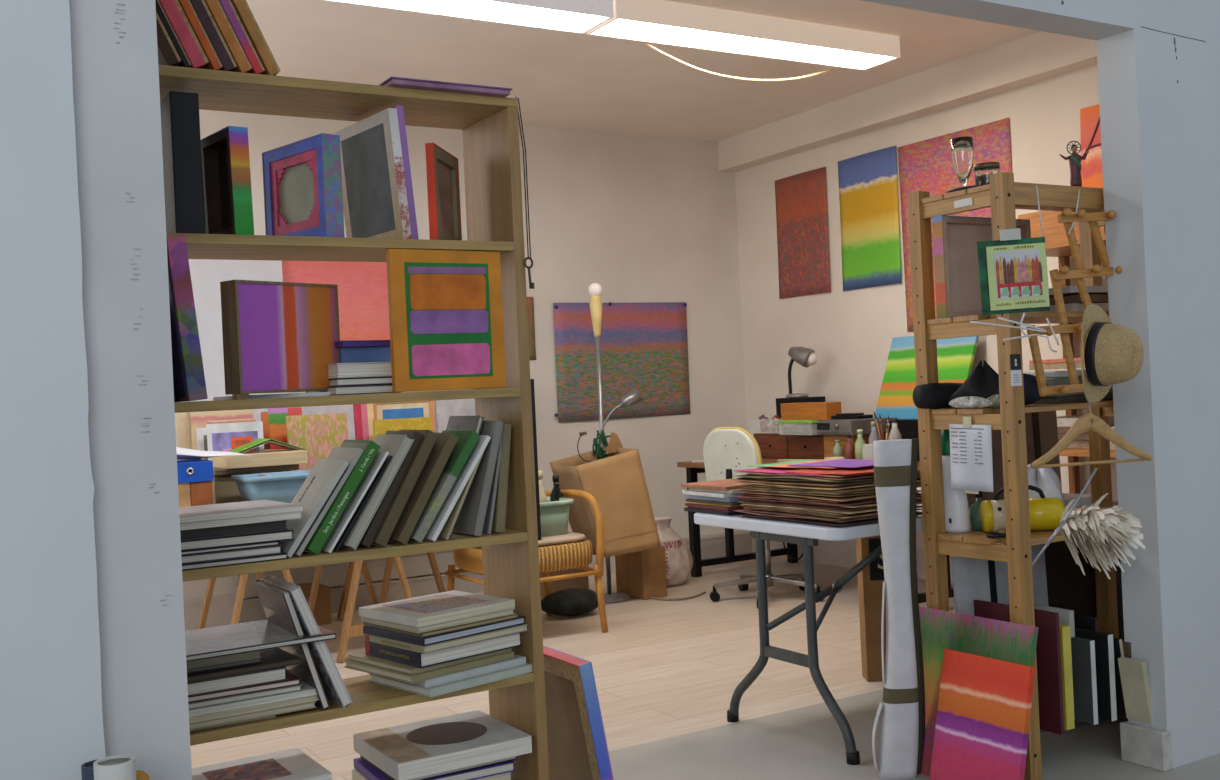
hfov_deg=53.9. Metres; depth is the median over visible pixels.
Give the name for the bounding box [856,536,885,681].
cardboard box
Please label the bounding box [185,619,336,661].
book
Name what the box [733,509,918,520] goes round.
sheet
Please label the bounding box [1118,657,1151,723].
board
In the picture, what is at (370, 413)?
painting
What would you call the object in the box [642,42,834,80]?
cable
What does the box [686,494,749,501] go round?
book
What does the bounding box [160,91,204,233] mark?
book
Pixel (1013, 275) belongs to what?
picture card
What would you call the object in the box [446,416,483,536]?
book
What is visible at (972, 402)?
folded garment
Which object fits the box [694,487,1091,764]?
folding table
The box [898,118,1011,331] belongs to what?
poster
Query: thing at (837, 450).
bottle
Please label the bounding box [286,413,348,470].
painting
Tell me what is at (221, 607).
baseboard
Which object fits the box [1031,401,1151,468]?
clothes hanger
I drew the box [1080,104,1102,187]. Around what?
painting
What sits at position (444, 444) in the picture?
book
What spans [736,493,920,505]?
sheet
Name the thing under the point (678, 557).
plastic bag
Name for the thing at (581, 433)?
wire loop
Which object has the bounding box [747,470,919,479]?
sheet
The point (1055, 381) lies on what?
box
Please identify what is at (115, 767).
tube
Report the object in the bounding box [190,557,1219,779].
floor
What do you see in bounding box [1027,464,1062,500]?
plastic bag
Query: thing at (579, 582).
cardboard box
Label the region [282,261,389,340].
painting
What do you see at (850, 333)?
wall
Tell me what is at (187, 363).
painting
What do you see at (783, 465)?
sheet
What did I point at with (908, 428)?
box
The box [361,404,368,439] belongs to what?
painting
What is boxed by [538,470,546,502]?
bottle
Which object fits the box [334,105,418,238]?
painting
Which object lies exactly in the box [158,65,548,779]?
bookcase
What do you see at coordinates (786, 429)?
plastic container
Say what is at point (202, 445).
picture
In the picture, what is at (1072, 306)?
folder
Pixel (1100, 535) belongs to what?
feather duster
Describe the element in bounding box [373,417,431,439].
painting
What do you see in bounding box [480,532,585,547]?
seat cushion
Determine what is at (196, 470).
binder
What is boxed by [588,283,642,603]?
floor lamp
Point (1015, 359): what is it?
tag
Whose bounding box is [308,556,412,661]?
trestle
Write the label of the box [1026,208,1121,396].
peg rack
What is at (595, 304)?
socket
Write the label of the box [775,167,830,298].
poster
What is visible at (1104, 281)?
paper stack
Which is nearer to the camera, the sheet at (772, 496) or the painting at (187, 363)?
the painting at (187, 363)
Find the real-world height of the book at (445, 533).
0.212 m
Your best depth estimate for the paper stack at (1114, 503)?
5.64 m
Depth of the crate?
5.71 m
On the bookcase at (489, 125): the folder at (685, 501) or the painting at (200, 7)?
the painting at (200, 7)
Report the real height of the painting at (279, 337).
0.256 m
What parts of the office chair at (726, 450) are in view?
backrest, star leg, star leg, star leg, star leg, star leg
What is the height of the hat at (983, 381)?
0.148 m
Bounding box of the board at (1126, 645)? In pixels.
[1122,641,1131,657]
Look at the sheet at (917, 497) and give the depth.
3.77 m
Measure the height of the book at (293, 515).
0.015 m
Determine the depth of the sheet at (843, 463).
4.02 m
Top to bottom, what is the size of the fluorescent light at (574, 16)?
0.105 m
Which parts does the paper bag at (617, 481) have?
panel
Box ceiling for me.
[246,0,1038,140]
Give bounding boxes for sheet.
[176,447,250,459]
[212,449,306,468]
[731,477,919,486]
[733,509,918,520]
[734,467,833,475]
[735,473,919,481]
[735,480,918,489]
[736,468,919,477]
[736,474,870,481]
[736,493,875,502]
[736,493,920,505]
[737,475,919,484]
[737,487,918,496]
[739,490,920,501]
[739,500,921,511]
[740,485,920,494]
[740,505,872,514]
[741,502,921,513]
[741,513,921,525]
[742,482,920,491]
[742,495,920,505]
[742,515,917,526]
[743,507,864,516]
[743,508,921,520]
[744,483,920,492]
[744,499,921,508]
[745,492,917,502]
[745,505,921,518]
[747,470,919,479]
[748,459,818,468]
[750,496,921,507]
[755,480,835,486]
[768,460,840,468]
[783,466,873,474]
[787,459,873,467]
[790,512,921,522]
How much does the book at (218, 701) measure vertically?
0.013 m
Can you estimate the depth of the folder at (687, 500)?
4.27 m
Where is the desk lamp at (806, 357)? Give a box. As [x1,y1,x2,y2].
[786,347,816,397]
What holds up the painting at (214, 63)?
on the bookcase at (489, 125)
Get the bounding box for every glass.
[951,136,973,186]
[986,529,1005,537]
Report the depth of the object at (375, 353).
2.80 m
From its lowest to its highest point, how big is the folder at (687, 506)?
0.006 m
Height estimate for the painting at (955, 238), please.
0.314 m
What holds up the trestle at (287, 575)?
on the floor
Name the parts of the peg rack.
rail, rail, rail, rail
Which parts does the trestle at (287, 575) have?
leg, leg, leg, leg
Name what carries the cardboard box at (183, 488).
on the table
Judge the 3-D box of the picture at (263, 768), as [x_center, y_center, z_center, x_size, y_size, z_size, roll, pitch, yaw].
[-0.807,0.852,2.665,0.160,0.001,0.150,-3,0,-32]
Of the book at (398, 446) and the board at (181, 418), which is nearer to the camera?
the book at (398, 446)
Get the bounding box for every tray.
[831,413,872,418]
[946,184,986,192]
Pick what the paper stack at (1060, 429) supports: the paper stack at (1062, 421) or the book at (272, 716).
the paper stack at (1062, 421)
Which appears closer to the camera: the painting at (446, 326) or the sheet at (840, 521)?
the painting at (446, 326)
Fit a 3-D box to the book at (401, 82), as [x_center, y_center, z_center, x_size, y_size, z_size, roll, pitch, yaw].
[-0.432,-0.707,2.913,0.307,0.015,0.261,-3,0,-31]
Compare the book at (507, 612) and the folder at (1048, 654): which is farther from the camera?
the folder at (1048, 654)
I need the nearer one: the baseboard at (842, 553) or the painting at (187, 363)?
the painting at (187, 363)
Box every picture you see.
[179,500,293,516]
[196,428,207,459]
[202,758,291,779]
[206,421,265,473]
[254,582,291,619]
[290,593,341,704]
[373,400,435,432]
[382,594,488,612]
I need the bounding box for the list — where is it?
[949,417,992,493]
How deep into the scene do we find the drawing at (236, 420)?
6.10 m
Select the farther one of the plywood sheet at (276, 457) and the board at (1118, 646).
the plywood sheet at (276, 457)
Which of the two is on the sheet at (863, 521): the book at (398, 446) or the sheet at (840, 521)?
the sheet at (840, 521)
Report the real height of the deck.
0.085 m
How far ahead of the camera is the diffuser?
5.64 m
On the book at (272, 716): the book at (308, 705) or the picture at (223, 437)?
the book at (308, 705)
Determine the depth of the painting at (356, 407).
6.47 m
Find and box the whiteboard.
[951,544,1048,615]
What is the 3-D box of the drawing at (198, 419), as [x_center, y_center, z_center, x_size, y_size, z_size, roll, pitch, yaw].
[-1.976,0.323,6.148,0.310,0.458,0.036,-3,0,-31]
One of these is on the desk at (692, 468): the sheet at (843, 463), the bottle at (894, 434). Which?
the bottle at (894, 434)
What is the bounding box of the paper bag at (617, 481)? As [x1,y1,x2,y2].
[549,447,660,556]
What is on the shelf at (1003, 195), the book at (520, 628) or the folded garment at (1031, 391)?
the folded garment at (1031, 391)
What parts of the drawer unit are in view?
drawer, drawer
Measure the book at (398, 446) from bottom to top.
0.252 m
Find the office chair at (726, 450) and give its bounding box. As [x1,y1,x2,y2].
[703,427,823,607]
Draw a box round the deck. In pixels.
[806,418,890,434]
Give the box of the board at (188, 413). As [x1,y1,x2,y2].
[187,412,191,448]
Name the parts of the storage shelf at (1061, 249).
shelf, shelf, shelf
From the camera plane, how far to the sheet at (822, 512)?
3.86 m
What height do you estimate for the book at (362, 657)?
0.012 m
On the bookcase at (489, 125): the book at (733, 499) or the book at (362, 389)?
the book at (362, 389)
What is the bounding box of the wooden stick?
[136,770,149,779]
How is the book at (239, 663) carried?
on the book at (273, 658)
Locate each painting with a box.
[155,0,190,66]
[156,12,180,65]
[159,0,208,68]
[166,236,207,401]
[178,0,222,69]
[190,0,236,70]
[201,126,253,234]
[204,0,251,72]
[219,0,264,73]
[220,280,339,398]
[230,0,279,75]
[261,412,269,472]
[262,133,344,236]
[268,407,289,471]
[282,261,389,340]
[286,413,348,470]
[288,407,301,415]
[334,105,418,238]
[353,404,362,439]
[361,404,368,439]
[367,403,373,440]
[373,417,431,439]
[386,249,505,391]
[425,143,461,239]
[543,646,613,779]
[875,336,978,418]
[919,606,1038,775]
[930,649,1034,779]
[932,215,1030,318]
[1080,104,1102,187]
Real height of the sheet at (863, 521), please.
0.008 m
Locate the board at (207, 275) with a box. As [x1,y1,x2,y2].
[175,259,288,446]
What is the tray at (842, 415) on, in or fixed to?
on the deck
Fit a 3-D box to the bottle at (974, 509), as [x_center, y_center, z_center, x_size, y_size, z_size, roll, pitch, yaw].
[1.170,0.392,3.794,0.068,0.100,0.068,-3,0,-31]
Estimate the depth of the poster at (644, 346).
7.98 m
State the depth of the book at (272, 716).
2.56 m
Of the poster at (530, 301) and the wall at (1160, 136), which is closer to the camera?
the wall at (1160, 136)
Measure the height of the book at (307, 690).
0.013 m
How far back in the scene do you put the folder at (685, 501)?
4.28 m
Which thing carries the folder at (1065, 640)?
on the shelf at (1003, 195)
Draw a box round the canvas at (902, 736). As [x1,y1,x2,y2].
[872,438,924,779]
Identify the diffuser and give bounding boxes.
[593,19,887,67]
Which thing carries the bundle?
attached to the floor lamp at (633, 397)
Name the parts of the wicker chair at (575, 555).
leg, seat, leg, armrest, leg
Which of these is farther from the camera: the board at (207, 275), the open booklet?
the board at (207, 275)
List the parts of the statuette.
sleeved arm, green sash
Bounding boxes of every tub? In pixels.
[231,470,310,502]
[540,496,573,536]
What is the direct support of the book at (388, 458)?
on the bookcase at (489, 125)
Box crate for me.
[1018,210,1104,242]
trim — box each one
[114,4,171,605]
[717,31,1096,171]
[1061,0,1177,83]
[1120,721,1172,771]
[1141,26,1205,41]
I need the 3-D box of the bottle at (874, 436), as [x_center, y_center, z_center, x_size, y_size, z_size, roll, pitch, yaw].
[1.419,0.288,6.439,0.060,0.240,0.060,-3,0,-31]
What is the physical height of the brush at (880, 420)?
0.281 m
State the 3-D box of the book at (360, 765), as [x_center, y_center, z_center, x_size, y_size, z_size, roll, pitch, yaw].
[-0.426,0.903,2.892,0.310,0.022,0.270,-3,0,-29]
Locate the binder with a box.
[177,459,213,483]
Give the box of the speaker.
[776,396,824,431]
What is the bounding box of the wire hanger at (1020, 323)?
[970,313,1058,352]
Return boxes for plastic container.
[759,414,781,432]
[778,420,817,433]
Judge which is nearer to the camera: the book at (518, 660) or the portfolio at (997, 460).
the book at (518, 660)
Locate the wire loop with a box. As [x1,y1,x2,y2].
[577,432,589,461]
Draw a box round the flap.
[606,432,622,453]
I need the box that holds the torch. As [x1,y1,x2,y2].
[979,485,1064,531]
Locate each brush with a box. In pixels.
[875,415,881,439]
[879,414,883,439]
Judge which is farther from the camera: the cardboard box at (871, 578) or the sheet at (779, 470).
the cardboard box at (871, 578)
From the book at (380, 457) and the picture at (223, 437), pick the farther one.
the picture at (223, 437)
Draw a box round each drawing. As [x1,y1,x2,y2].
[190,409,252,449]
[207,418,255,423]
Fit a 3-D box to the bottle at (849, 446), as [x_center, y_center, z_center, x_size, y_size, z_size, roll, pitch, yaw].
[1.314,0.328,6.578,0.044,0.170,0.044,-3,0,-31]
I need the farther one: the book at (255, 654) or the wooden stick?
the book at (255, 654)
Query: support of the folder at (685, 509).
on the folding table at (807, 535)
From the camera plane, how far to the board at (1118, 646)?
3.68 m
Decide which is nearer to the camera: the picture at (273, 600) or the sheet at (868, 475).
the picture at (273, 600)
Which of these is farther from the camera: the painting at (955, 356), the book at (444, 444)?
the painting at (955, 356)
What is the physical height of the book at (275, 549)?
0.018 m
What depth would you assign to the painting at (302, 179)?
2.74 m
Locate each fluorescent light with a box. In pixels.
[325,0,613,33]
[587,0,899,69]
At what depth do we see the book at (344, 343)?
2.78 m
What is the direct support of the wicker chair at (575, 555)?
on the floor
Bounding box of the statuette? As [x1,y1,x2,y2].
[1059,141,1088,186]
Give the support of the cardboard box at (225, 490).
on the table
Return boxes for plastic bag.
[654,517,692,586]
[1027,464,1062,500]
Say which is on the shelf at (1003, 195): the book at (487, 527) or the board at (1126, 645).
the board at (1126, 645)
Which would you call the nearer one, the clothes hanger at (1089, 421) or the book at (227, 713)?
the book at (227, 713)
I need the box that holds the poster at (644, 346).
[553,302,690,421]
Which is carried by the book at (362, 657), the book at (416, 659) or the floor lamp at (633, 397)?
the book at (416, 659)
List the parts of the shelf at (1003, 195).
post, slatted shelf, slatted shelf, post, slatted shelf, slatted shelf, slatted shelf, post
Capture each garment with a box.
[913,382,962,408]
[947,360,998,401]
[949,396,992,408]
[987,394,999,407]
[997,373,1047,404]
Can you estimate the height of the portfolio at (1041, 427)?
0.384 m
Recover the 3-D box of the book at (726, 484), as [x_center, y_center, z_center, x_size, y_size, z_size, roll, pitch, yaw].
[0.475,0.342,4.400,0.340,0.012,0.270,-3,0,-33]
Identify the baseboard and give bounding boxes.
[184,530,751,630]
[752,538,954,582]
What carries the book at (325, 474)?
on the bookcase at (489, 125)
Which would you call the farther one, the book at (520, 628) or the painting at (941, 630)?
the painting at (941, 630)
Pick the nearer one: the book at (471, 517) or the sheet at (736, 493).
the book at (471, 517)
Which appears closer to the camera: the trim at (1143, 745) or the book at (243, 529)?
the book at (243, 529)
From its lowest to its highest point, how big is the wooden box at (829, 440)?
0.156 m
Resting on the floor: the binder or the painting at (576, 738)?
the painting at (576, 738)
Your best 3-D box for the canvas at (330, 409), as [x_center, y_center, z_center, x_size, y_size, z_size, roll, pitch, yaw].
[-1.559,0.301,6.828,0.443,0.464,0.036,-3,0,-31]
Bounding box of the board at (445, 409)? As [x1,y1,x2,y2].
[435,389,475,432]
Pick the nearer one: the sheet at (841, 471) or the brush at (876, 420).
the sheet at (841, 471)
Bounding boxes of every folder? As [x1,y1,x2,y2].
[684,507,745,515]
[685,501,739,506]
[685,503,745,510]
[686,499,744,505]
[687,506,739,511]
[974,600,1063,734]
[1036,303,1108,311]
[1049,286,1107,297]
[1049,294,1108,305]
[1059,624,1074,729]
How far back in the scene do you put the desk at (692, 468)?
7.55 m
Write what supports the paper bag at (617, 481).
on the cardboard box at (641, 575)
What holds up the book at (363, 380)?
on the book at (362, 389)
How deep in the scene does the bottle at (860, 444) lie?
6.42 m
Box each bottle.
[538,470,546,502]
[550,475,562,501]
[833,440,842,456]
[845,434,853,458]
[855,429,866,459]
[869,421,879,459]
[889,418,901,439]
[941,429,970,532]
[969,498,982,529]
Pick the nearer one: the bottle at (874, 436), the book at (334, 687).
the book at (334, 687)
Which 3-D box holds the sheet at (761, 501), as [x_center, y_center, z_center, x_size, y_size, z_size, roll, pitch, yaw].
[0.749,0.368,4.025,0.377,0.008,0.492,-3,0,-31]
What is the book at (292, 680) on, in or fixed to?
on the book at (218, 701)
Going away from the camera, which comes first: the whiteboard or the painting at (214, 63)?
the painting at (214, 63)
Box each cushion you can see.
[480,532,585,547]
[541,588,597,615]
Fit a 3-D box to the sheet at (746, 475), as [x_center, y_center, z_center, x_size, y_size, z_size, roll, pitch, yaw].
[0.719,0.281,4.029,0.379,0.010,0.499,-3,0,-30]
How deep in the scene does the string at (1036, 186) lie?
3.50 m
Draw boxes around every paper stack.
[692,459,703,461]
[1023,368,1084,371]
[1029,358,1080,363]
[1029,362,1084,369]
[1057,415,1113,426]
[1057,425,1113,433]
[1058,433,1088,439]
[1058,440,1088,448]
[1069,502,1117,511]
[1102,278,1107,285]
[1110,443,1115,449]
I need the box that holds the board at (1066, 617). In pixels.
[1007,601,1074,719]
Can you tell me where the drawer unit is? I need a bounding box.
[754,432,823,458]
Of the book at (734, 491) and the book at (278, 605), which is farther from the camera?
the book at (734, 491)
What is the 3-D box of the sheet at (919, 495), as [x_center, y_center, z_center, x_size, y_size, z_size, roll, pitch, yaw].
[0.732,0.360,4.042,0.365,0.006,0.492,-3,0,-32]
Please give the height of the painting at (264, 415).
0.431 m
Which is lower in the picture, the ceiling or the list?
the list
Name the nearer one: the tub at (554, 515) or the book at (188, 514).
the book at (188, 514)
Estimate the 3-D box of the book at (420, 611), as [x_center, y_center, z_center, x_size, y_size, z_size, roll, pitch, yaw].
[-0.416,0.523,2.885,0.280,0.021,0.250,-3,0,-43]
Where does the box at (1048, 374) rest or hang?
on the box at (1055, 381)
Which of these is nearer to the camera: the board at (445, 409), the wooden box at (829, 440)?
the wooden box at (829, 440)
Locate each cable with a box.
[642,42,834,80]
[652,591,705,600]
[783,542,802,559]
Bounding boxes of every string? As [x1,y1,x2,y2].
[1036,186,1043,236]
[1068,189,1079,233]
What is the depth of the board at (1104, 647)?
3.65 m
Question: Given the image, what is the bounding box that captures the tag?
[1010,354,1021,385]
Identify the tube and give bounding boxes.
[81,759,97,779]
[93,754,135,779]
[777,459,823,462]
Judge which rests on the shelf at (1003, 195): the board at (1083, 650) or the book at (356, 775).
the board at (1083, 650)
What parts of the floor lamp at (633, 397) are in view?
bulb, reading arm, lamp shade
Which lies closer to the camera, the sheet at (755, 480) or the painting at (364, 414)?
the sheet at (755, 480)
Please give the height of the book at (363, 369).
0.034 m
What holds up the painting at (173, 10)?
on the bookcase at (489, 125)
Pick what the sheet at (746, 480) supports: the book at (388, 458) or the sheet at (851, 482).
the sheet at (851, 482)
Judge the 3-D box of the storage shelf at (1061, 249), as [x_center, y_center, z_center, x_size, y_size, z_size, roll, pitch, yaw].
[2.530,0.181,5.410,0.450,1.800,1.420,-3,0,-31]
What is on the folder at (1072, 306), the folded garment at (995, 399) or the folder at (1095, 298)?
the folder at (1095, 298)
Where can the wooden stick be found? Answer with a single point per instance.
(140, 775)
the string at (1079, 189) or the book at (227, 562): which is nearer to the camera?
the book at (227, 562)
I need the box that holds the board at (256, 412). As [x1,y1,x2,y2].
[253,409,262,420]
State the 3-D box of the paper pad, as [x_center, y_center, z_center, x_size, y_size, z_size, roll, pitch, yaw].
[-0.765,0.014,2.744,0.240,0.009,0.150,-3,0,-34]
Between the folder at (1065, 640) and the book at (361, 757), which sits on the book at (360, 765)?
the book at (361, 757)
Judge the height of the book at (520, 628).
0.016 m
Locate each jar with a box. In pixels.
[974,162,999,184]
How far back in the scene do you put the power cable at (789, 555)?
7.88 m
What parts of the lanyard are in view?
cord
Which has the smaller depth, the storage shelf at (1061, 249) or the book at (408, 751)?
the book at (408, 751)
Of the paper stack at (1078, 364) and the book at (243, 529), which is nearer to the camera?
the book at (243, 529)
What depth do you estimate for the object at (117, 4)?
2.10 m
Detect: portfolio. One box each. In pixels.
[941,407,1028,507]
[1025,411,1061,488]
[1044,540,1123,640]
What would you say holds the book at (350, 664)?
on the book at (518, 660)
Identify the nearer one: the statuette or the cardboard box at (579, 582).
the statuette
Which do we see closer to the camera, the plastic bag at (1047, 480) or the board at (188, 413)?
the plastic bag at (1047, 480)
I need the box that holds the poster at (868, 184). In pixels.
[838,146,900,290]
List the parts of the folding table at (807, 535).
leg, leg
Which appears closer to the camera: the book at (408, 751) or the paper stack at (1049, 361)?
the book at (408, 751)
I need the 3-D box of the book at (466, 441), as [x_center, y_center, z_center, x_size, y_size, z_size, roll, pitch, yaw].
[-0.428,0.228,2.892,0.180,0.252,0.185,-3,0,-31]
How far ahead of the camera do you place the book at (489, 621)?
2.79 m
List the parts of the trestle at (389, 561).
leg, leg, leg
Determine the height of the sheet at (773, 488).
0.007 m
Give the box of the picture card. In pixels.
[977,228,1049,314]
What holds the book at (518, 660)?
on the book at (466, 683)
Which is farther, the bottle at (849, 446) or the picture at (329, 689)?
the bottle at (849, 446)
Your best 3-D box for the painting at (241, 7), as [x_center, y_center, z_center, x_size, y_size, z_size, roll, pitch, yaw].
[-0.873,-0.866,2.683,0.191,0.371,0.240,-3,0,-31]
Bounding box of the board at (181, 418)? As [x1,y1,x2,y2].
[175,412,188,448]
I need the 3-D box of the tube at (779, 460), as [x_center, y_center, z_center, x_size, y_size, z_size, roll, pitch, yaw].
[1.093,0.410,6.856,0.320,0.028,0.028,-3,0,45]
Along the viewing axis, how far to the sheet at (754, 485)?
3.81 m
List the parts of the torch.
handle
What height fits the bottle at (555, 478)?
0.280 m
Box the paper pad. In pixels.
[213,392,330,400]
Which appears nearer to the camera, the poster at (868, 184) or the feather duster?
the feather duster
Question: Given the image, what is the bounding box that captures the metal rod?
[1030,467,1097,566]
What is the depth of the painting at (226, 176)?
2.62 m
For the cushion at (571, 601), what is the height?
0.139 m
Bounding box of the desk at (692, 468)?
[677,458,1006,602]
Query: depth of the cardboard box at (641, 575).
6.86 m
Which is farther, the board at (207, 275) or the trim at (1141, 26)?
the board at (207, 275)
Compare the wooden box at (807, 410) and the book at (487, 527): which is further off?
the wooden box at (807, 410)
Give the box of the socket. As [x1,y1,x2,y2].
[589,296,601,336]
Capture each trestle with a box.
[198,569,293,628]
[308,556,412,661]
[337,552,445,619]
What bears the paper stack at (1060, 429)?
on the paper stack at (1060, 435)
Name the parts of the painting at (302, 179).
rose frame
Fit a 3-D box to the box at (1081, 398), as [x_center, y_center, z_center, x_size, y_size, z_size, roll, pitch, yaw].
[1.460,0.029,3.885,0.280,0.020,0.200,-3,0,-31]
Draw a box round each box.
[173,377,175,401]
[178,483,190,506]
[190,481,212,505]
[212,473,251,503]
[264,582,331,624]
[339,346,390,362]
[540,566,588,599]
[615,546,666,599]
[781,402,841,432]
[823,433,885,459]
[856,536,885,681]
[889,419,919,460]
[1023,370,1086,377]
[1033,393,1112,403]
[1044,376,1112,396]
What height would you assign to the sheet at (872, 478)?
0.008 m
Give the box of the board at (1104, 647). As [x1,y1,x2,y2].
[1075,628,1116,720]
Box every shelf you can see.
[907,172,1118,779]
[1023,233,1115,493]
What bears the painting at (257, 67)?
on the bookcase at (489, 125)
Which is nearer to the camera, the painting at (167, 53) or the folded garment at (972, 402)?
the painting at (167, 53)
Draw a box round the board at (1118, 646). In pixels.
[1113,638,1125,715]
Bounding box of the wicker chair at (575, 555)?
[445,490,607,632]
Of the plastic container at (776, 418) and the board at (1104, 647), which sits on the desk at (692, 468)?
the plastic container at (776, 418)
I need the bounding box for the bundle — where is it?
[592,430,610,460]
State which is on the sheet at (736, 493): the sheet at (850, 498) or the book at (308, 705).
the sheet at (850, 498)
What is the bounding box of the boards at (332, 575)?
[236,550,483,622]
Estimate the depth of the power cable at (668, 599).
6.76 m
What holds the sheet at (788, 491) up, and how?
on the sheet at (749, 489)
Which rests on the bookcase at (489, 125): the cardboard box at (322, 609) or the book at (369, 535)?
the book at (369, 535)
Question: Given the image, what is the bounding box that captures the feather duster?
[1060,493,1144,578]
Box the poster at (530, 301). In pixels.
[527,297,535,359]
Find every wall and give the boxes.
[0,0,1219,779]
[183,109,746,599]
[735,65,1117,549]
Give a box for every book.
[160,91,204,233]
[179,500,302,522]
[180,512,300,530]
[180,520,287,540]
[181,529,293,550]
[181,541,279,554]
[181,545,281,563]
[182,551,287,570]
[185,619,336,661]
[186,651,261,668]
[187,648,300,683]
[187,658,261,673]
[187,667,286,696]
[188,669,300,702]
[188,684,301,709]
[189,680,316,716]
[189,695,317,723]
[189,701,315,729]
[190,715,275,731]
[191,747,331,779]
[254,579,329,710]
[263,575,352,707]
[278,458,348,557]
[294,447,363,555]
[304,440,380,554]
[306,384,397,395]
[321,451,388,552]
[327,362,391,378]
[329,376,391,386]
[332,455,392,551]
[334,340,389,347]
[341,434,413,549]
[344,651,513,683]
[348,648,511,674]
[352,769,510,779]
[353,710,531,779]
[353,758,514,779]
[359,431,422,547]
[359,590,514,626]
[360,755,517,779]
[361,608,514,632]
[363,613,518,637]
[363,615,525,645]
[364,624,528,653]
[365,632,521,667]
[369,663,532,697]
[372,430,437,546]
[379,76,512,96]
[388,433,458,544]
[394,654,525,687]
[409,430,479,542]
[424,435,490,541]
[438,450,484,539]
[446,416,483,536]
[453,421,503,535]
[482,428,503,533]
[491,424,510,532]
[680,478,747,489]
[683,490,744,497]
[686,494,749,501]
[689,488,743,493]
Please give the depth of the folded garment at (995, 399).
3.54 m
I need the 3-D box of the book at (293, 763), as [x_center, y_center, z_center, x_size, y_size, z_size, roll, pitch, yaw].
[-0.800,0.861,2.669,0.290,0.021,0.250,-3,0,-32]
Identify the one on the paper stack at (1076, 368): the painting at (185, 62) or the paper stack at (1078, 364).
the paper stack at (1078, 364)
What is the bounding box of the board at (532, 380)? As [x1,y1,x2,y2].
[530,379,540,540]
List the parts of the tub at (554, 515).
brush handle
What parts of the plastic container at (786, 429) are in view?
lid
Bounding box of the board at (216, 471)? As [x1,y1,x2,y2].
[213,464,298,475]
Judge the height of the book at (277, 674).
0.028 m
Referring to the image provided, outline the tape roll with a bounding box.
[824,457,843,459]
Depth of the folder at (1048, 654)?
3.56 m
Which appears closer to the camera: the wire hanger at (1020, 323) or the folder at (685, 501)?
the wire hanger at (1020, 323)
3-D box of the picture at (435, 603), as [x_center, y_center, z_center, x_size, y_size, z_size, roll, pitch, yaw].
[-0.420,0.513,2.889,0.185,0.001,0.190,-3,0,-43]
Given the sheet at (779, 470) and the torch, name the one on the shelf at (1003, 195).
the torch
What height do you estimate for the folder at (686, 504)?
0.010 m
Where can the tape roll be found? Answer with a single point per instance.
(826, 458)
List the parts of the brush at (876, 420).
handle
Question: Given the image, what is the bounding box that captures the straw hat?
[1081,304,1143,403]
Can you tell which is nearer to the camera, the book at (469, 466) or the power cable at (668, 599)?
the book at (469, 466)
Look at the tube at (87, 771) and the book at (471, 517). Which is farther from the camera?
the book at (471, 517)
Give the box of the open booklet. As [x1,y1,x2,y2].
[227,438,305,452]
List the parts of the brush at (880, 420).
handle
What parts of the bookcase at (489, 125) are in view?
shelf, shelf, shelf, shelf, shelf, panel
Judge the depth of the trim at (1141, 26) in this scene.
3.65 m
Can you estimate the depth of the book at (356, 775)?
2.85 m
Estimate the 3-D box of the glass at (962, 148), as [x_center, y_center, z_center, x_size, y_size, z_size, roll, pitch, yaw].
[1.085,-0.689,3.686,0.068,0.165,0.068,-3,0,-31]
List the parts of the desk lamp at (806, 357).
bulb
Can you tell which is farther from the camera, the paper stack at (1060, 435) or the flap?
the flap
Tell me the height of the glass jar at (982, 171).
0.084 m
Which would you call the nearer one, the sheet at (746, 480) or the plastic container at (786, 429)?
the sheet at (746, 480)
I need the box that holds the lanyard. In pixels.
[515,97,534,288]
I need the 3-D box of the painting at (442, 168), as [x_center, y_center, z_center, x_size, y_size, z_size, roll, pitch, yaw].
[-0.406,-0.469,2.947,0.020,0.235,0.210,-3,0,9]
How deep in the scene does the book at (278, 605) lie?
2.65 m
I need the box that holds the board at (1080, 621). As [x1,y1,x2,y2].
[1074,614,1098,631]
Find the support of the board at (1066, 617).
on the shelf at (1003, 195)
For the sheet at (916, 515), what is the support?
on the folding table at (807, 535)
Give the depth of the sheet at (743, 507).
3.84 m
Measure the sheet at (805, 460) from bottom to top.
0.005 m
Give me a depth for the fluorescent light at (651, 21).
5.61 m
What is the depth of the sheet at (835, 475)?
3.88 m
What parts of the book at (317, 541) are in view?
panel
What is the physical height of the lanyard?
0.473 m
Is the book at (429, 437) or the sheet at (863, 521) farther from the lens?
the sheet at (863, 521)
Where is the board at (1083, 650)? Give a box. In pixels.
[1071,637,1097,724]
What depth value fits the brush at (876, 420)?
6.22 m
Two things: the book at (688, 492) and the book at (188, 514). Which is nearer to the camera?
the book at (188, 514)
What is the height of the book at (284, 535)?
0.021 m
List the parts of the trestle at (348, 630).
leg, leg, leg, leg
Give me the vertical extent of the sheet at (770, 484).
0.008 m
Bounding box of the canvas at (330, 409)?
[302,404,354,439]
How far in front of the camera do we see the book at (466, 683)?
2.80 m

